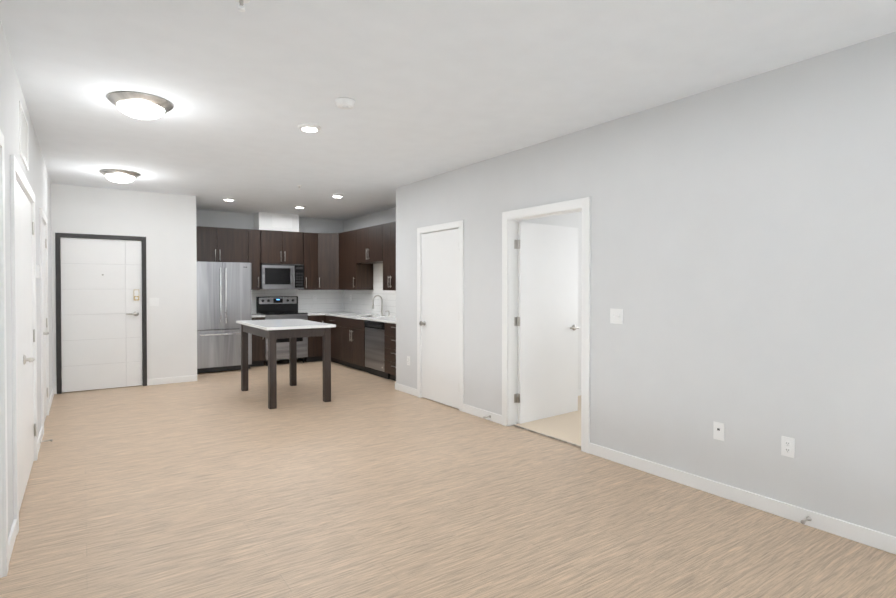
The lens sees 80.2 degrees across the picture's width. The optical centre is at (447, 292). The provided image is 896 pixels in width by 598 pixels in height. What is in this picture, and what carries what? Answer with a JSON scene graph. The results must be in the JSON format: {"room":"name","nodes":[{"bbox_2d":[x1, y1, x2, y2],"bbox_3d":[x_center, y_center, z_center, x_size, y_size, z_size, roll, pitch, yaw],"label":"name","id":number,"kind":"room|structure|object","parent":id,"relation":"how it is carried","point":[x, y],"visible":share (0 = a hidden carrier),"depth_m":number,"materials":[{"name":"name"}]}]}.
{"room":"apartment living room","nodes":[
{"label":"apartment living room","id":0,"kind":"room"},
{"bbox_2d":[0,21,52,536],"bbox_3d":[-1.981,0.010,2.200,0.120,2.710,11.400,0,1,-34],"label":"wall","id":1,"kind":"structure","parent":0,"point":[36,174],"depth_m":3.12,"materials":[{"name":"grey paint"}]},
{"bbox_2d":[0,130,8,577],"bbox_3d":[-1.938,0.305,2.142,0.156,2.121,1.002,0,1,-34],"label":"door frame","id":2,"kind":"structure","parent":1,"relation":"attached to","point":[4,565],"depth_m":2.54,"materials":[{"name":"white wood"}]},
{"bbox_2d":[10,155,37,534],"bbox_3d":[-2.929,0.288,3.585,0.156,2.121,1.602,0,1,-34],"label":"door frame","id":3,"kind":"structure","parent":1,"relation":"attached to","point":[17,174],"depth_m":2.98,"materials":[{"name":"white wood"}]},
{"bbox_2d":[19,101,28,170],"bbox_3d":[-2.896,-1.058,3.633,0.008,0.340,0.580,0,1,-34],"label":"air vent","id":4,"kind":"object","parent":1,"relation":"in","point":[23,137],"visible":1,"depth_m":3.58,"materials":[{"name":"white metal"}]},
{"bbox_2d":[16,181,35,510],"bbox_3d":[-2.870,0.323,3.625,0.096,2.030,1.459,0,1,-34],"label":"closet doors","id":5,"kind":"structure","parent":1,"relation":"in","point":[25,330],"depth_m":3.62,"materials":[{"name":"white wood"}]},
{"bbox_2d":[8,387,53,561],"bbox_3d":[-1.891,1.320,2.205,0.014,0.090,11.280,0,1,-34],"label":"baseboard","id":6,"kind":"structure","parent":1,"relation":"attached to","point":[12,536],"depth_m":2.92,"materials":[{"name":"white wood"}]},
{"bbox_2d":[39,207,48,434],"bbox_3d":[-4.117,0.266,5.316,0.156,2.121,1.002,0,1,-34],"label":"door frame","id":7,"kind":"structure","parent":1,"relation":"attached to","point":[43,218],"depth_m":4.98,"materials":[{"name":"white wood"}]},
{"bbox_2d":[42,222,48,421],"bbox_3d":[-4.061,0.301,5.360,0.096,2.030,0.852,0,1,-34],"label":"door","id":8,"kind":"structure","parent":1,"relation":"in","point":[44,246],"depth_m":5.51,"materials":[{"name":"white wood"}]},
{"bbox_2d":[51,183,196,386],"bbox_3d":[-4.469,-0.053,7.332,1.825,2.710,0.120,0,1,-34],"label":"wall","id":9,"kind":"structure","parent":0,"point":[164,224],"depth_m":7.51,"materials":[{"name":"white paint"}]},
{"bbox_2d":[55,233,146,393],"bbox_3d":[-4.665,0.264,7.193,1.020,2.080,0.136,0,1,-34],"label":"door frame","id":10,"kind":"structure","parent":9,"relation":"attached to","point":[58,312],"depth_m":7.00,"materials":[{"name":"metal"}]},
{"bbox_2d":[60,237,142,391],"bbox_3d":[-4.647,0.287,7.160,0.922,2.018,0.107,0,1,-34],"label":"entry door","id":11,"kind":"structure","parent":9,"relation":"in","point":[101,313],"depth_m":7.15,"materials":[{"name":"white wood"}]},
{"bbox_2d":[54,375,196,393],"bbox_3d":[-4.382,1.257,7.327,1.705,0.090,0.014,0,1,-34],"label":"baseboard","id":12,"kind":"structure","parent":9,"relation":"attached to","point":[170,380],"depth_m":7.60,"materials":[{"name":"white wood"}]},
{"bbox_2d":[149,298,158,305],"bbox_3d":[-4.132,0.130,7.483,0.118,0.118,0.017,0,1,-34],"label":"light switch","id":13,"kind":"object","parent":9,"relation":"attached to","point":[153,301],"visible":1,"depth_m":7.48,"materials":[{"name":"white plastic"}]},
{"bbox_2d":[196,209,342,361],"bbox_3d":[-3.343,-0.085,9.901,3.180,2.710,0.120,0,1,-34],"label":"wall","id":14,"kind":"structure","parent":0,"point":[209,218],"depth_m":9.59,"materials":[{"name":"grey paint"}]},
{"bbox_2d":[196,226,247,261],"bbox_3d":[-4.000,-0.816,9.149,0.995,0.590,0.338,0,1,-34],"label":"upper cabinet","id":15,"kind":"object","parent":14,"relation":"attached to","point":[214,244],"depth_m":9.05,"materials":[{"name":"brown wood"}]},
{"bbox_2d":[240,262,259,289],"bbox_3d":[-3.522,-0.287,9.484,0.245,0.473,0.338,0,1,-34],"label":"upper cabinet","id":16,"kind":"object","parent":14,"relation":"attached to","point":[255,266],"depth_m":9.37,"materials":[{"name":"brown wood"}]},
{"bbox_2d":[260,230,303,264],"bbox_3d":[-3.093,-0.821,9.771,0.795,0.595,0.338,0,1,-34],"label":"upper cabinet","id":17,"kind":"object","parent":14,"relation":"attached to","point":[276,247],"depth_m":9.62,"materials":[{"name":"brown wood"}]},
{"bbox_2d":[260,264,303,288],"bbox_3d":[-3.060,-0.291,9.732,0.758,0.453,0.449,0,1,-34],"label":"microwave","id":18,"kind":"object","parent":17,"relation":"attached to","point":[281,276],"visible":1,"depth_m":9.57,"materials":[{"name":"silver metal"}]},
{"bbox_2d":[251,289,342,313],"bbox_3d":[-2.925,-0.075,10.108,1.980,0.914,0.009,0,1,-34],"label":"tile backsplash","id":19,"kind":"structure","parent":14,"relation":"attached to","point":[336,301],"depth_m":10.29,"materials":[{"name":"white tile"}]},
{"bbox_2d":[298,232,317,289],"bbox_3d":[-2.663,-0.590,10.069,0.282,1.065,0.338,0,1,-34],"label":"upper cabinet","id":20,"kind":"object","parent":14,"relation":"attached to","point":[310,239],"depth_m":9.94,"materials":[{"name":"brown wood"}]},
{"bbox_2d":[254,212,298,231],"bbox_3d":[-3.141,-1.278,9.751,0.720,0.317,0.329,0,1,-34],"label":"wall","id":21,"kind":"structure","parent":0,"point":[262,220],"depth_m":9.54,"materials":[{"name":"white paint"}]},
{"bbox_2d":[272,215,291,227],"bbox_3d":[-3.004,-1.284,9.640,0.360,0.215,0.008,0,1,-34],"label":"access panel","id":22,"kind":"object","parent":21,"relation":"attached to","point":[281,221],"visible":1,"depth_m":9.63,"materials":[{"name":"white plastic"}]},
{"bbox_2d":[343,207,395,315],"bbox_3d":[-0.550,-0.068,8.536,0.120,2.710,5.290,0,1,-34],"label":"wall","id":23,"kind":"structure","parent":0,"point":[376,218],"depth_m":9.66,"materials":[{"name":"grey paint"}]},
{"bbox_2d":[318,233,337,288],"bbox_3d":[-2.250,-0.589,10.009,0.325,1.062,0.249,0,1,-34],"label":"upper cabinet","id":24,"kind":"object","parent":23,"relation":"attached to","point":[327,242],"depth_m":10.00,"materials":[{"name":"brown wood"}]},
{"bbox_2d":[338,230,372,288],"bbox_3d":[-1.698,-0.586,9.779,0.338,1.065,0.767,0,1,-34],"label":"upper cabinet","id":25,"kind":"object","parent":23,"relation":"attached to","point":[347,260],"depth_m":9.56,"materials":[{"name":"brown wood"}]},
{"bbox_2d":[354,225,381,264],"bbox_3d":[-1.195,-0.812,9.042,0.338,0.595,1.008,0,1,-34],"label":"upper cabinet","id":26,"kind":"object","parent":23,"relation":"attached to","point":[368,240],"depth_m":8.98,"materials":[{"name":"brown wood"}]},
{"bbox_2d":[343,263,395,315],"bbox_3d":[-1.062,-0.064,9.167,0.009,0.914,3.669,0,1,-34],"label":"tile backsplash","id":27,"kind":"structure","parent":23,"relation":"attached to","point":[361,302],"depth_m":9.53,"materials":[{"name":"white tile"}]},
{"bbox_2d":[382,221,395,290],"bbox_3d":[-0.753,-0.569,8.402,0.338,1.065,0.549,0,1,-34],"label":"upper cabinet","id":28,"kind":"object","parent":23,"relation":"attached to","point":[388,229],"depth_m":8.34,"materials":[{"name":"brown wood"}]},
{"bbox_2d":[0,359,895,597],"bbox_3d":[0.145,1.387,4.501,9.300,0.100,13.160,0,1,-34],"label":"floor","id":29,"kind":"structure","parent":0,"point":[221,484],"depth_m":3.26,"materials":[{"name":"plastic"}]},
{"bbox_2d":[197,261,251,373],"bbox_3d":[-3.850,0.393,8.896,0.900,1.780,0.892,0,1,-34],"label":"refrigerator","id":30,"kind":"object","parent":29,"relation":"on","point":[224,299],"visible":0.81,"depth_m":8.55,"materials":[{"name":"silver metal"}]},
{"bbox_2d":[251,317,264,366],"bbox_3d":[-3.456,0.849,9.397,0.286,0.856,0.597,0,1,-34],"label":"base cabinet","id":31,"kind":"object","parent":29,"relation":"on","point":[258,343],"depth_m":9.18,"materials":[{"name":"brown wood"}]},
{"bbox_2d":[252,314,264,317],"bbox_3d":[-3.453,0.406,9.387,0.286,0.029,0.608,0,1,-34],"label":"countertop","id":32,"kind":"structure","parent":31,"relation":"on","point":[253,315],"depth_m":9.20,"materials":[{"name":"white stone"}]},
{"bbox_2d":[256,296,307,365],"bbox_3d":[-3.001,0.673,9.658,0.754,1.200,0.659,0,1,-34],"label":"range","id":33,"kind":"object","parent":29,"relation":"on","point":[278,307],"visible":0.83,"depth_m":9.63,"materials":[{"name":"silver metal"}]},
{"bbox_2d":[236,319,335,408],"bbox_3d":[-2.088,0.844,6.758,0.820,0.930,1.420,0,1,-34],"label":"island table","id":34,"kind":"object","parent":29,"relation":"on","point":[273,330],"visible":1,"depth_m":6.39,"materials":[{"name":"brown wood"}]},
{"bbox_2d":[297,315,322,361],"bbox_3d":[-2.580,0.842,9.998,0.314,0.856,0.597,0,1,-34],"label":"base cabinet","id":35,"kind":"object","parent":29,"relation":"on","point":[315,350],"depth_m":9.76,"materials":[{"name":"brown wood"}]},
{"bbox_2d":[307,312,323,315],"bbox_3d":[-2.581,0.399,9.983,0.302,0.029,0.611,0,1,-34],"label":"countertop","id":36,"kind":"structure","parent":35,"relation":"on","point":[309,313],"depth_m":9.88,"materials":[{"name":"white stone"}]},
{"bbox_2d":[323,315,364,366],"bbox_3d":[-1.799,0.845,9.703,0.627,0.856,0.809,0,1,-34],"label":"base cabinet","id":37,"kind":"object","parent":29,"relation":"on","point":[348,342],"depth_m":9.01,"materials":[{"name":"brown wood"}]},
{"bbox_2d":[319,311,395,323],"bbox_3d":[-1.326,0.411,8.991,0.646,0.029,3.668,0,1,-34],"label":"countertop","id":38,"kind":"structure","parent":37,"relation":"on","point":[374,317],"depth_m":9.04,"materials":[{"name":"white stone"}]},
{"bbox_2d":[372,295,383,315],"bbox_3d":[-1.209,0.217,9.120,0.214,0.356,0.086,0,1,-34],"label":"faucet","id":39,"kind":"object","parent":38,"relation":"on","point":[381,312],"visible":1,"depth_m":9.13,"materials":[{"name":"silver metal"}]},
{"bbox_2d":[365,320,389,378],"bbox_3d":[-0.903,0.863,8.354,0.580,0.852,0.680,0,1,-34],"label":"dishwasher","id":40,"kind":"object","parent":29,"relation":"on","point":[374,347],"visible":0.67,"depth_m":8.19,"materials":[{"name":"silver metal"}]},
{"bbox_2d":[384,323,395,380],"bbox_3d":[-0.484,0.869,7.787,0.627,0.856,0.720,0,1,-34],"label":"base cabinet","id":41,"kind":"object","parent":29,"relation":"on","point":[389,328],"depth_m":7.77,"materials":[{"name":"brown wood"}]},
{"bbox_2d":[514,396,580,447],"bbox_3d":[2.864,1.321,5.147,3.485,0.016,3.950,0,1,-34],"label":"carpet floor","id":42,"kind":"structure","parent":29,"relation":"on","point":[565,428],"depth_m":5.20,"materials":[{"name":"beige carpet"}]},
{"bbox_2d":[0,0,895,219],"bbox_3d":[0.145,-1.423,4.467,9.300,0.100,13.160,0,1,-34],"label":"ceiling","id":43,"kind":"structure","parent":0,"point":[431,88],"depth_m":3.33,"materials":[{"name":"white paint"}]},
{"bbox_2d":[99,169,140,182],"bbox_3d":[-3.808,-1.337,6.181,0.412,0.114,0.412,0,1,-34],"label":"dome ceiling light","id":44,"kind":"object","parent":43,"relation":"attached to","point":[120,176],"visible":1,"depth_m":6.07,"materials":[{"name":"white glass"}]},
{"bbox_2d":[107,91,172,119],"bbox_3d":[-2.191,-1.307,3.798,0.412,0.114,0.412,0,1,-34],"label":"dome ceiling light","id":45,"kind":"object","parent":43,"relation":"attached to","point":[140,105],"visible":1,"depth_m":3.69,"materials":[{"name":"white glass"}]},
{"bbox_2d":[222,198,234,200],"bbox_3d":[-3.307,-1.403,8.029,0.184,0.028,0.184,0,1,-34],"label":"recessed light","id":46,"kind":"object","parent":43,"relation":"in","point":[229,199],"visible":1,"depth_m":7.97,"materials":[{"name":"white plastic"}]},
{"bbox_2d":[235,0,249,11],"bbox_3d":[-0.945,-1.320,2.434,0.076,0.056,0.076,0,1,-34],"label":"sprinkler","id":47,"kind":"object","parent":43,"relation":"attached to","point":[241,2],"visible":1,"depth_m":2.43,"materials":[{"name":"white plastic"}]},
{"bbox_2d":[298,124,320,131],"bbox_3d":[-1.147,-1.358,4.405,0.184,0.028,0.184,0,1,-34],"label":"recessed light","id":48,"kind":"object","parent":43,"relation":"in","point":[309,127],"visible":1,"depth_m":4.36,"materials":[{"name":"white plastic"}]},
{"bbox_2d":[331,194,343,197],"bbox_3d":[-1.608,-1.399,7.728,0.184,0.028,0.184,0,1,-34],"label":"recessed light","id":49,"kind":"object","parent":43,"relation":"in","point":[336,196],"visible":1,"depth_m":7.67,"materials":[{"name":"white plastic"}]},
{"bbox_2d":[335,97,355,109],"bbox_3d":[-0.730,-1.338,3.782,0.144,0.053,0.144,0,1,-34],"label":"smoke detector","id":50,"kind":"object","parent":43,"relation":"attached to","point":[345,103],"visible":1,"depth_m":3.74,"materials":[{"name":"white plastic"}]},
{"bbox_2d":[519,211,581,389],"bbox_3d":[1.792,-0.047,6.864,3.530,2.710,0.120,0,1,-34],"label":"wall","id":51,"kind":"structure","parent":0,"point":[574,220],"depth_m":6.68,"materials":[{"name":"white paint"}]},
{"bbox_2d":[396,32,895,536],"bbox_3d":[1.915,-0.005,3.461,0.120,2.710,9.070,0,1,-34],"label":"wall","id":52,"kind":"structure","parent":0,"point":[742,270],"depth_m":3.44,"materials":[{"name":"grey paint"}]},
{"bbox_2d":[419,228,458,408],"bbox_3d":[-0.107,0.290,6.281,0.101,2.030,0.822,0,1,-34],"label":"closet door","id":53,"kind":"structure","parent":52,"relation":"in","point":[439,323],"depth_m":6.27,"materials":[{"name":"white wood"}]},
{"bbox_2d":[417,220,463,411],"bbox_3d":[-0.049,0.254,6.325,0.156,2.121,0.972,0,1,-34],"label":"door frame","id":54,"kind":"structure","parent":52,"relation":"attached to","point":[441,227],"depth_m":6.11,"materials":[{"name":"white wood"}]},
{"bbox_2d":[514,222,578,423],"bbox_3d":[1.035,0.299,5.609,0.957,2.016,0.161,0,1,-34],"label":"bedroom door","id":55,"kind":"structure","parent":52,"relation":"in","point":[546,321],"depth_m":5.55,"materials":[{"name":"white wood"}]},
{"bbox_2d":[502,197,590,452],"bbox_3d":[0.919,0.266,4.915,0.156,2.131,1.112,0,1,-34],"label":"door frame","id":56,"kind":"structure","parent":52,"relation":"attached to","point":[511,219],"depth_m":5.26,"materials":[{"name":"white wood"}]},
{"bbox_2d":[610,308,622,323],"bbox_3d":[1.326,0.186,4.199,0.017,0.118,0.118,0,1,-34],"label":"light switch","id":57,"kind":"object","parent":52,"relation":"attached to","point":[616,316],"visible":1,"depth_m":4.20,"materials":[{"name":"white plastic"}]},
{"bbox_2d":[395,383,895,554],"bbox_3d":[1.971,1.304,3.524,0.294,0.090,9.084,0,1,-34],"label":"baseboard","id":58,"kind":"structure","parent":52,"relation":"attached to","point":[865,535],"depth_m":3.40,"materials":[{"name":"white wood"}]},
{"bbox_2d":[800,516,811,523],"bbox_3d":[2.059,1.310,3.061,0.085,0.028,0.028,0,1,-34],"label":"door stop","id":59,"kind":"object","parent":58,"relation":"attached to","point":[808,518],"visible":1,"depth_m":3.06,"materials":[{"name":"silver metal"}]},
{"bbox_2d":[713,421,723,440],"bbox_3d":[1.797,0.919,3.531,0.008,0.116,0.072,0,1,-34],"label":"outlet","id":60,"kind":"object","parent":52,"relation":"attached to","point":[718,430],"visible":1,"depth_m":3.53,"materials":[{"name":"white plastic"}]},
{"bbox_2d":[781,436,794,457],"bbox_3d":[2.034,0.923,3.184,0.009,0.116,0.072,0,1,-34],"label":"electrical outlet","id":61,"kind":"object","parent":52,"relation":"attached to","point":[787,446],"visible":1,"depth_m":3.18,"materials":[{"name":"white plastic"}]}
]}

